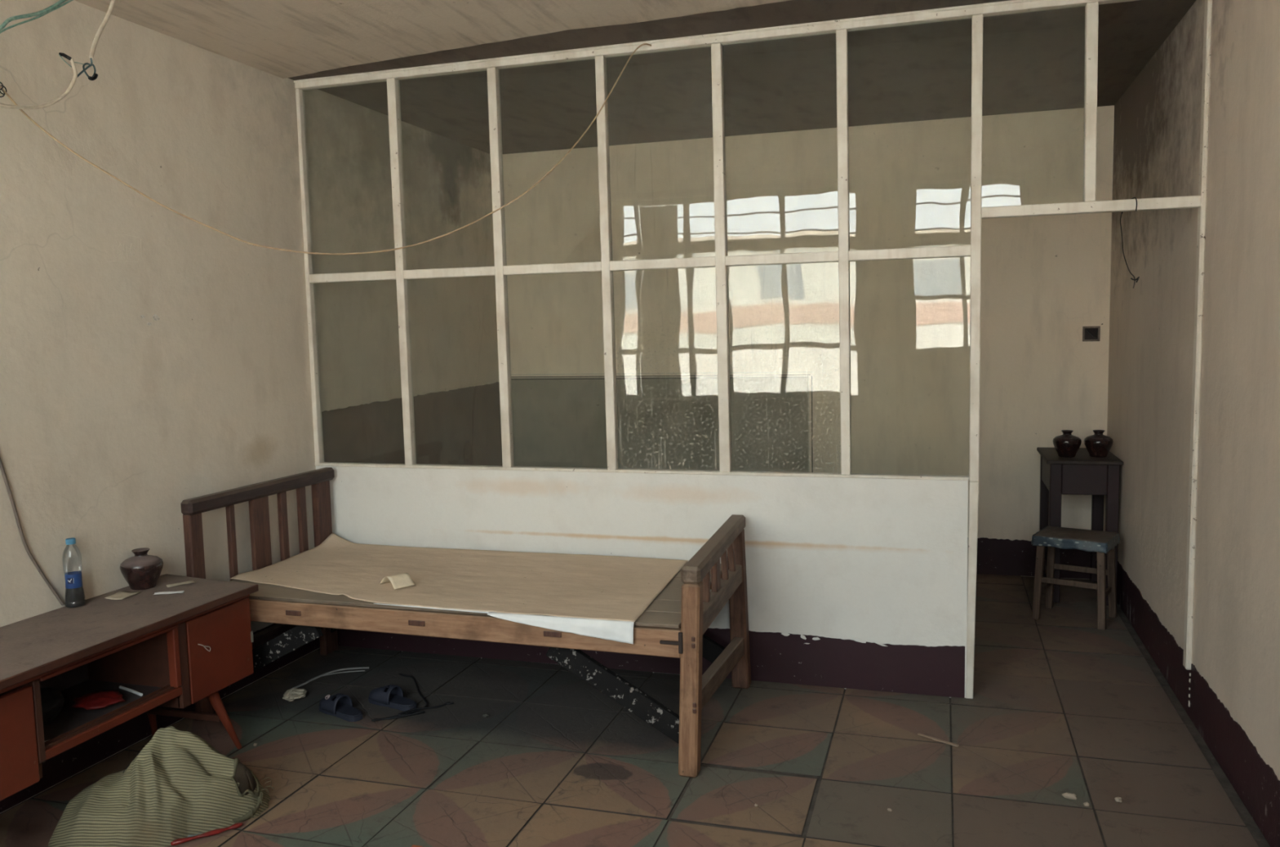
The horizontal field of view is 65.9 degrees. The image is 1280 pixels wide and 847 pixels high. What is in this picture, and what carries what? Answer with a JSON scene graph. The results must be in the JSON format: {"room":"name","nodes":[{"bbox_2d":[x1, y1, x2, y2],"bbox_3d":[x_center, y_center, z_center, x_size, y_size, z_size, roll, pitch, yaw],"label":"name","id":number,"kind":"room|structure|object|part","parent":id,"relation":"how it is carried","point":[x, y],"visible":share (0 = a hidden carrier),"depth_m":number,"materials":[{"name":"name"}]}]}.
{"room":"bedroom","nodes":[
{"label":"bedroom","id":0,"kind":"room"},
{"bbox_2d":[0,0,502,813],"bbox_3d":[-2.180,-0.172,4.108,0.153,3.205,7.450,0,6,17],"label":"wall","id":1,"kind":"structure","parent":0,"point":[154,358],"depth_m":4.41,"materials":[{"name":"paint"}]},
{"bbox_2d":[0,457,64,605],"bbox_3d":[-2.304,-0.425,3.411,0.017,2.297,0.530,0,6,17],"label":"cable","id":2,"kind":"object","parent":1,"relation":"attached to","point":[2,468],"visible":1,"depth_m":3.60,"materials":[{"name":"grey plastic"}]},
{"bbox_2d":[0,623,319,813],"bbox_3d":[-2.408,1.309,3.142,0.004,0.245,4.697,0,6,17],"label":"baseboard","id":3,"kind":"structure","parent":1,"relation":"attached to","point":[70,762],"depth_m":3.99,"materials":[{"name":"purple paint"}]},
{"bbox_2d":[74,0,789,78],"bbox_3d":[-0.468,-1.528,2.212,4.220,0.013,4.600,0,6,17],"label":"ceiling","id":4,"kind":"structure","parent":0,"point":[281,38],"depth_m":4.15,"materials":[{"name":"paint"}]},
{"bbox_2d":[0,0,72,33],"bbox_3d":[-2.072,-1.327,3.163,0.014,0.502,0.836,0,6,17],"label":"cable","id":5,"kind":"object","parent":4,"relation":"hanging from","point":[57,5],"visible":1,"depth_m":3.30,"materials":[{"name":"grey plastic"}]},
{"bbox_2d":[0,0,115,109],"bbox_3d":[-2.083,-1.297,3.123,0.016,0.557,1.159,0,6,17],"label":"cable","id":6,"kind":"object","parent":4,"relation":"hanging from","point":[94,77],"visible":1,"depth_m":3.46,"materials":[{"name":"white plastic"}]},
{"bbox_2d":[0,573,1270,846],"bbox_3d":[-0.052,1.405,3.638,4.620,0.141,7.500,0,6,17],"label":"floor","id":7,"kind":"structure","parent":0,"point":[1060,704],"depth_m":3.84,"materials":[{"name":"tile"}]},
{"bbox_2d":[0,574,258,801],"bbox_3d":[-2.000,1.052,3.541,0.535,0.671,1.447,0,6,17],"label":"base cabinet","id":8,"kind":"object","parent":7,"relation":"on","point":[177,651],"visible":0.97,"depth_m":3.69,"materials":[{"name":"brown paint"}]},
{"bbox_3d":[-1.976,1.003,2.989,0.021,0.315,0.325,0,6,17],"label":"door","id":9,"kind":"part","parent":8,"relation":"part of","materials":[{"name":"orange paint"}]},
{"bbox_3d":[-1.927,0.952,3.157,0.023,0.272,0.026,0,6,17],"label":"frame post","id":10,"kind":"part","parent":8,"relation":"part of","materials":[{"name":"brown paint"}]},
{"bbox_3d":[-2.250,0.909,3.602,0.008,0.340,1.370,0,6,17],"label":"panel","id":11,"kind":"part","parent":8,"relation":"part of","materials":[{"name":"paint"}]},
{"bbox_2d":[62,537,85,608],"bbox_3d":[-2.165,0.568,3.771,0.069,0.262,0.069,0,6,17],"label":"drink bottle","id":12,"kind":"object","parent":8,"relation":"on","point":[74,591],"visible":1,"depth_m":3.76,"materials":[{"name":"clear plastic"}]},
{"bbox_2d":[71,690,124,710],"bbox_3d":[-1.962,1.002,3.578,0.185,0.039,0.151,0,6,17],"label":"snack packet","id":13,"kind":"object","parent":8,"relation":"on","point":[100,700],"visible":1,"depth_m":3.55,"materials":[{"name":"red plastic"}]},
{"bbox_2d":[43,680,162,741],"bbox_3d":[-2.048,1.044,3.526,0.423,0.017,0.600,0,6,17],"label":"shelf","id":14,"kind":"object","parent":8,"relation":"attached to","point":[69,718],"depth_m":3.59,"materials":[{"name":"paint"}]},
{"bbox_3d":[-1.834,1.042,3.465,0.022,0.032,0.613,0,6,17],"label":"rail","id":15,"kind":"part","parent":8,"relation":"part of","materials":[{"name":"orange paint"}]},
{"bbox_2d":[104,591,141,599],"bbox_3d":[-2.052,0.681,3.912,0.090,0.006,0.123,0,5,10],"label":"paper scrap","id":16,"kind":"object","parent":8,"relation":"on","point":[122,595],"visible":1,"depth_m":3.92,"materials":[{"name":"beige paper"}]},
{"bbox_3d":[-1.834,0.764,3.459,0.022,0.043,1.370,0,6,17],"label":"rail","id":17,"kind":"part","parent":8,"relation":"part of","materials":[{"name":"orange paint"}]},
{"bbox_2d":[119,685,142,696],"bbox_3d":[-1.919,1.008,3.722,0.153,0.011,0.012,2,6,35],"label":"tube","id":18,"kind":"object","parent":8,"relation":"on","point":[135,692],"visible":1,"depth_m":3.72,"materials":[{"name":"white plastic"}]},
{"bbox_2d":[120,547,163,590],"bbox_3d":[-2.035,0.593,4.035,0.160,0.158,0.160,0,6,17],"label":"jar","id":19,"kind":"object","parent":8,"relation":"on","point":[142,571],"visible":1,"depth_m":3.99,"materials":[{"name":"brown ceramic"}]},
{"bbox_3d":[-2.043,1.193,4.109,0.047,0.287,0.116,-4,6,-24],"label":"leg","id":20,"kind":"part","parent":8,"relation":"part of","materials":[{"name":"orange paint"}]},
{"bbox_2d":[154,591,184,595],"bbox_3d":[-1.878,0.676,3.933,0.112,0.006,0.036,-2,5,-12],"label":"paper scrap","id":21,"kind":"object","parent":8,"relation":"on","point":[178,592],"visible":1,"depth_m":3.94,"materials":[{"name":"white paper"}]},
{"bbox_2d":[166,580,195,587],"bbox_3d":[-1.894,0.663,4.076,0.111,0.006,0.043,-6,7,-42],"label":"paper scrap","id":22,"kind":"object","parent":8,"relation":"on","point":[192,581],"visible":1,"depth_m":4.08,"materials":[{"name":"beige paper"}]},
{"bbox_3d":[-1.743,0.920,3.758,0.023,0.327,0.044,0,6,17],"label":"frame post","id":23,"kind":"part","parent":8,"relation":"part of","materials":[{"name":"brown paint"}]},
{"bbox_3d":[-1.693,0.873,3.844,0.011,0.046,0.061,1,6,22],"label":"wire pull","id":24,"kind":"part","parent":8,"relation":"part of","materials":[{"name":"silver metal"}]},
{"bbox_3d":[-1.681,0.902,3.951,0.021,0.325,0.356,0,6,17],"label":"door","id":25,"kind":"part","parent":8,"relation":"part of","materials":[{"name":"orange paint"}]},
{"bbox_3d":[-1.692,1.195,4.002,0.131,0.288,0.048,-3,6,-21],"label":"leg","id":26,"kind":"part","parent":8,"relation":"part of","materials":[{"name":"orange paint"}]},
{"bbox_2d":[48,726,274,846],"bbox_3d":[-1.661,1.217,3.458,0.716,0.336,0.461,-3,6,-16],"label":"sack","id":27,"kind":"object","parent":7,"relation":"on","point":[178,789],"visible":1,"depth_m":3.33,"materials":[{"name":"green fabric"}]},
{"bbox_2d":[282,688,306,702],"bbox_3d":[-1.607,1.256,4.591,0.098,0.045,0.127,0,6,17],"label":"tissue","id":28,"kind":"object","parent":7,"relation":"on","point":[291,695],"visible":1,"depth_m":4.56,"materials":[{"name":"paper"}]},
{"bbox_2d":[291,666,369,688],"bbox_3d":[-1.535,1.247,4.874,0.410,0.010,0.109,-6,7,-41],"label":"strip","id":29,"kind":"object","parent":7,"relation":"on","point":[360,668],"visible":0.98,"depth_m":4.92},
{"bbox_2d":[319,693,363,722],"bbox_3d":[-1.329,1.248,4.388,0.270,0.088,0.094,3,7,39],"label":"slipper","id":30,"kind":"object","parent":7,"relation":"on","point":[338,705],"visible":1,"depth_m":4.37,"materials":[{"name":"blue rubber"}]},
{"bbox_2d":[368,684,416,711],"bbox_3d":[-1.124,1.234,4.486,0.270,0.088,0.094,2,6,33],"label":"slipper","id":31,"kind":"object","parent":7,"relation":"on","point":[391,696],"visible":1,"depth_m":4.47,"materials":[{"name":"blue rubber"}]},
{"bbox_2d":[371,673,453,721],"bbox_3d":[-1.014,1.258,4.584,0.328,0.017,0.603,-1,5,-2],"label":"cable","id":32,"kind":"object","parent":7,"relation":"on","point":[400,715],"visible":1,"depth_m":4.38,"materials":[{"name":"black plastic"}]},
{"bbox_2d":[180,467,751,777],"bbox_3d":[-0.720,0.779,4.452,2.295,0.985,1.062,0,6,17],"label":"frame","id":33,"kind":"object","parent":7,"relation":"on","point":[674,624],"visible":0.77,"depth_m":4.08,"materials":[{"name":"brown wood"}]},
{"bbox_3d":[-1.934,0.847,4.329,0.040,0.925,0.080,0,6,17],"label":"leg","id":34,"kind":"part","parent":33,"relation":"part of","materials":[{"name":"brown wood"}]},
{"bbox_3d":[-1.797,0.314,4.737,0.062,0.066,1.062,0,6,17],"label":"rail","id":35,"kind":"part","parent":33,"relation":"part of","materials":[{"name":"brown wood"}]},
{"bbox_3d":[-1.663,0.759,5.211,0.040,0.925,0.115,0,6,17],"label":"leg","id":36,"kind":"part","parent":33,"relation":"part of","materials":[{"name":"brown wood"}]},
{"bbox_2d":[231,533,688,644],"bbox_3d":[-0.827,0.702,4.462,1.991,0.138,1.027,0,6,17],"label":"mattress","id":37,"kind":"object","parent":33,"relation":"on","point":[515,587],"visible":1,"depth_m":4.37,"materials":[{"name":"beige fabric"}]},
{"bbox_2d":[379,573,414,589],"bbox_3d":[-1.057,0.680,4.295,0.100,0.043,0.129,-6,7,-43],"label":"card","id":38,"kind":"object","parent":37,"relation":"on","point":[401,580],"visible":1,"depth_m":4.27,"materials":[{"name":"beige paper"}]},
{"bbox_3d":[-0.878,0.810,3.999,2.172,0.110,0.040,0,6,17],"label":"rail","id":39,"kind":"part","parent":33,"relation":"part of","materials":[{"name":"brown wood"}]},
{"bbox_3d":[0.190,0.955,3.686,0.096,0.738,0.073,0,6,17],"label":"leg","id":40,"kind":"part","parent":33,"relation":"part of","materials":[{"name":"brown wood"}]},
{"bbox_3d":[0.320,0.507,4.101,0.074,0.069,1.041,0,6,15],"label":"rail","id":41,"kind":"part","parent":33,"relation":"part of","materials":[{"name":"brown wood"}]},
{"bbox_3d":[0.324,0.731,4.121,0.055,0.085,0.877,0,6,17],"label":"panel rail","id":42,"kind":"part","parent":33,"relation":"part of","materials":[{"name":"brown wood"}]},
{"bbox_3d":[0.460,0.858,4.591,0.097,0.750,0.073,0,6,17],"label":"leg","id":43,"kind":"part","parent":33,"relation":"part of","materials":[{"name":"brown wood"}]},
{"bbox_2d":[917,733,959,747],"bbox_3d":[1.196,1.271,3.965,0.175,0.008,0.017,4,7,44],"label":"wood splinter","id":44,"kind":"object","parent":7,"relation":"on","point":[920,735],"visible":1,"depth_m":3.95,"materials":[{"name":"brown wood"}]},
{"bbox_2d":[1062,792,1076,799],"bbox_3d":[1.508,1.307,3.466,0.048,0.020,0.030,0,6,17],"label":"crumb","id":45,"kind":"object","parent":7,"relation":"on","point":[1068,796],"visible":1,"depth_m":3.46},
{"bbox_2d":[1031,525,1119,630],"bbox_3d":[2.446,0.858,5.553,0.399,0.487,0.313,3,7,37],"label":"stool","id":46,"kind":"object","parent":7,"relation":"on","point":[1103,543],"visible":1,"depth_m":5.52,"materials":[{"name":"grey wood"}]},
{"bbox_3d":[2.242,0.878,5.554,0.056,0.455,0.054,3,7,37],"label":"leg","id":47,"kind":"part","parent":46,"relation":"part of","materials":[{"name":"brown wood"}]},
{"bbox_3d":[2.393,0.856,5.752,0.056,0.455,0.054,3,7,37],"label":"leg","id":48,"kind":"part","parent":46,"relation":"part of","materials":[{"name":"brown wood"}]},
{"bbox_3d":[2.442,0.649,5.533,0.399,0.068,0.313,3,7,37],"label":"seat","id":49,"kind":"part","parent":46,"relation":"part of","materials":[{"name":"wood"}]},
{"bbox_3d":[2.504,0.891,5.357,0.056,0.455,0.054,3,7,37],"label":"leg","id":50,"kind":"part","parent":46,"relation":"part of","materials":[{"name":"brown wood"}]},
{"bbox_3d":[2.654,0.869,5.555,0.056,0.455,0.054,3,7,37],"label":"leg","id":51,"kind":"part","parent":46,"relation":"part of","materials":[{"name":"brown wood"}]},
{"bbox_2d":[1036,447,1123,605],"bbox_3d":[2.692,0.615,6.092,0.411,0.860,0.655,0,6,17],"label":"side table","id":52,"kind":"object","parent":7,"relation":"on","point":[1082,473],"visible":0.57,"depth_m":5.82,"materials":[{"name":"black wood"}]},
{"bbox_3d":[2.632,0.597,6.411,0.065,0.838,0.050,0,6,17],"label":"leg","id":53,"kind":"part","parent":52,"relation":"part of","materials":[{"name":"red paint"}]},
{"bbox_3d":[2.547,0.921,6.176,0.025,0.040,0.510,0,6,17],"label":"rail","id":54,"kind":"part","parent":52,"relation":"part of","materials":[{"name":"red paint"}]},
{"bbox_3d":[2.468,0.651,5.878,0.065,0.838,0.050,0,6,17],"label":"leg","id":55,"kind":"part","parent":52,"relation":"part of","materials":[{"name":"red paint"}]},
{"bbox_2d":[1053,430,1081,457],"bbox_3d":[2.567,0.120,5.937,0.160,0.158,0.160,0,6,17],"label":"jar","id":56,"kind":"object","parent":52,"relation":"on","point":[1067,445],"visible":1,"depth_m":5.89,"materials":[{"name":"brown ceramic"}]},
{"bbox_3d":[2.606,0.327,5.792,0.245,0.183,0.020,0,6,17],"label":"drawer","id":57,"kind":"part","parent":52,"relation":"part of","materials":[{"name":"red paint"}]},
{"bbox_3d":[2.928,0.599,6.320,0.065,0.838,0.050,0,6,17],"label":"leg","id":58,"kind":"part","parent":52,"relation":"part of","materials":[{"name":"red paint"}]},
{"bbox_2d":[1084,430,1113,457],"bbox_3d":[2.741,0.119,5.904,0.160,0.158,0.160,0,6,17],"label":"jar","id":59,"kind":"object","parent":52,"relation":"on","point":[1098,445],"visible":1,"depth_m":5.86,"materials":[{"name":"brown ceramic"}]},
{"bbox_3d":[2.764,0.653,5.787,0.065,0.838,0.050,0,6,17],"label":"leg","id":60,"kind":"part","parent":52,"relation":"part of","materials":[{"name":"red paint"}]},
{"bbox_2d":[1083,802,1088,807],"bbox_3d":[1.540,1.315,3.408,0.019,0.014,0.016,0,6,17],"label":"crumb","id":61,"kind":"object","parent":7,"relation":"on","point":[1086,804],"visible":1,"depth_m":3.40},
{"bbox_2d":[1114,797,1122,803],"bbox_3d":[1.663,1.308,3.432,0.023,0.017,0.021,-3,6,-17],"label":"crumb","id":62,"kind":"object","parent":7,"relation":"on","point":[1117,799],"visible":1,"depth_m":3.43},
{"bbox_2d":[315,466,968,698],"bbox_3d":[-0.132,0.746,4.887,3.325,1.045,0.065,0,6,17],"label":"wall","id":63,"kind":"structure","parent":0,"point":[877,560],"depth_m":4.63,"materials":[{"name":"paint"}]},
{"bbox_2d":[293,0,1200,698],"bbox_3d":[0.263,-0.272,4.657,4.202,2.996,0.078,0,6,17],"label":"window","id":64,"kind":"structure","parent":63,"relation":"in","point":[841,27],"depth_m":4.56,"materials":[{"name":"white paint"}]},
{"bbox_2d":[0,43,651,254],"bbox_3d":[-1.115,-1.179,4.018,2.613,0.979,0.033,-4,6,-26],"label":"cord","id":65,"kind":"object","parent":64,"relation":"hanging from","point":[2,86],"visible":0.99,"depth_m":3.94,"materials":[{"name":"beige plastic"}]},
{"bbox_3d":[-1.488,-0.764,5.142,0.519,0.045,0.046,0,6,17],"label":"rail","id":66,"kind":"part","parent":64,"relation":"part of","materials":[{"name":"white paint"}]},
{"bbox_3d":[-0.955,-0.760,4.979,0.512,0.045,0.046,0,6,17],"label":"rail","id":67,"kind":"part","parent":64,"relation":"part of","materials":[{"name":"white paint"}]},
{"bbox_3d":[-0.423,-0.756,4.816,0.515,0.045,0.046,0,6,17],"label":"rail","id":68,"kind":"part","parent":64,"relation":"part of","materials":[{"name":"white paint"}]},
{"bbox_3d":[-0.144,0.229,4.828,3.330,0.016,0.050,0,6,17],"label":"rail","id":69,"kind":"part","parent":64,"relation":"part of","materials":[{"name":"white paint"}]},
{"bbox_3d":[0.109,-0.753,4.653,0.517,0.045,0.046,0,6,17],"label":"rail","id":70,"kind":"part","parent":64,"relation":"part of","materials":[{"name":"white paint"}]},
{"bbox_3d":[0.229,-1.740,4.516,4.200,0.036,0.052,0,6,17],"label":"rail","id":71,"kind":"part","parent":64,"relation":"part of","materials":[{"name":"white paint"}]},
{"bbox_3d":[0.645,-0.749,4.489,0.516,0.045,0.046,0,6,17],"label":"rail","id":72,"kind":"part","parent":64,"relation":"part of","materials":[{"name":"white paint"}]},
{"bbox_3d":[1.178,-0.745,4.326,0.518,0.045,0.046,0,6,17],"label":"rail","id":73,"kind":"part","parent":64,"relation":"part of","materials":[{"name":"white paint"}]},
{"bbox_3d":[1.477,0.739,4.391,0.047,0.980,0.066,0,6,17],"label":"door post","id":74,"kind":"part","parent":64,"relation":"part of","materials":[{"name":"white paint"}]},
{"bbox_3d":[1.858,-0.898,4.101,0.834,0.045,0.048,0,6,17],"label":"transom rail","id":75,"kind":"part","parent":64,"relation":"part of","materials":[{"name":"white paint"}]},
{"bbox_2d":[1120,197,1139,288],"bbox_3d":[2.023,-0.743,4.068,0.078,0.369,0.067,0,6,17],"label":"wire","id":76,"kind":"object","parent":64,"relation":"hanging from","point":[1138,277],"visible":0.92,"depth_m":4.10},
{"bbox_2d":[288,0,1195,154],"bbox_3d":[-0.127,-1.709,3.324,4.520,0.128,7.450,0,6,17],"label":"ceiling","id":77,"kind":"structure","parent":0,"point":[1033,61],"depth_m":5.22,"materials":[{"name":"paint"}]},
{"bbox_2d":[502,105,1114,579],"bbox_3d":[0.973,-0.504,6.939,4.220,3.205,0.155,0,6,17],"label":"wall","id":78,"kind":"structure","parent":0,"point":[1045,278],"depth_m":6.74,"materials":[{"name":"paint"}]},
{"bbox_2d":[967,537,1090,579],"bbox_3d":[2.150,0.879,6.638,1.765,0.256,0.004,0,6,17],"label":"baseboard","id":79,"kind":"structure","parent":78,"relation":"attached to","point":[1017,557],"depth_m":6.54,"materials":[{"name":"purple paint"}]},
{"bbox_2d":[1082,326,1100,342],"bbox_3d":[2.864,-0.569,6.263,0.102,0.096,0.024,0,6,17],"label":"box","id":80,"kind":"object","parent":78,"relation":"attached to","point":[1089,333],"visible":1,"depth_m":6.27,"materials":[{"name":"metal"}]},
{"bbox_2d":[1104,0,1279,781],"bbox_3d":[1.996,-0.143,2.828,0.150,3.205,7.450,0,6,17],"label":"wall","id":81,"kind":"structure","parent":0,"point":[1236,637],"depth_m":3.86,"materials":[{"name":"paint"}]},
{"bbox_2d":[1182,0,1213,706],"bbox_3d":[2.276,-0.274,4.034,0.024,2.940,0.057,0,6,17],"label":"trim","id":82,"kind":"structure","parent":81,"relation":"attached to","point":[1204,135],"depth_m":4.01,"materials":[{"name":"white paint"}]},
{"bbox_2d":[1116,561,1279,846],"bbox_3d":[1.966,1.221,3.025,0.004,0.254,7.047,0,6,17],"label":"baseboard","id":83,"kind":"structure","parent":81,"relation":"attached to","point":[1255,782],"depth_m":3.81,"materials":[{"name":"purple paint"}]}
]}

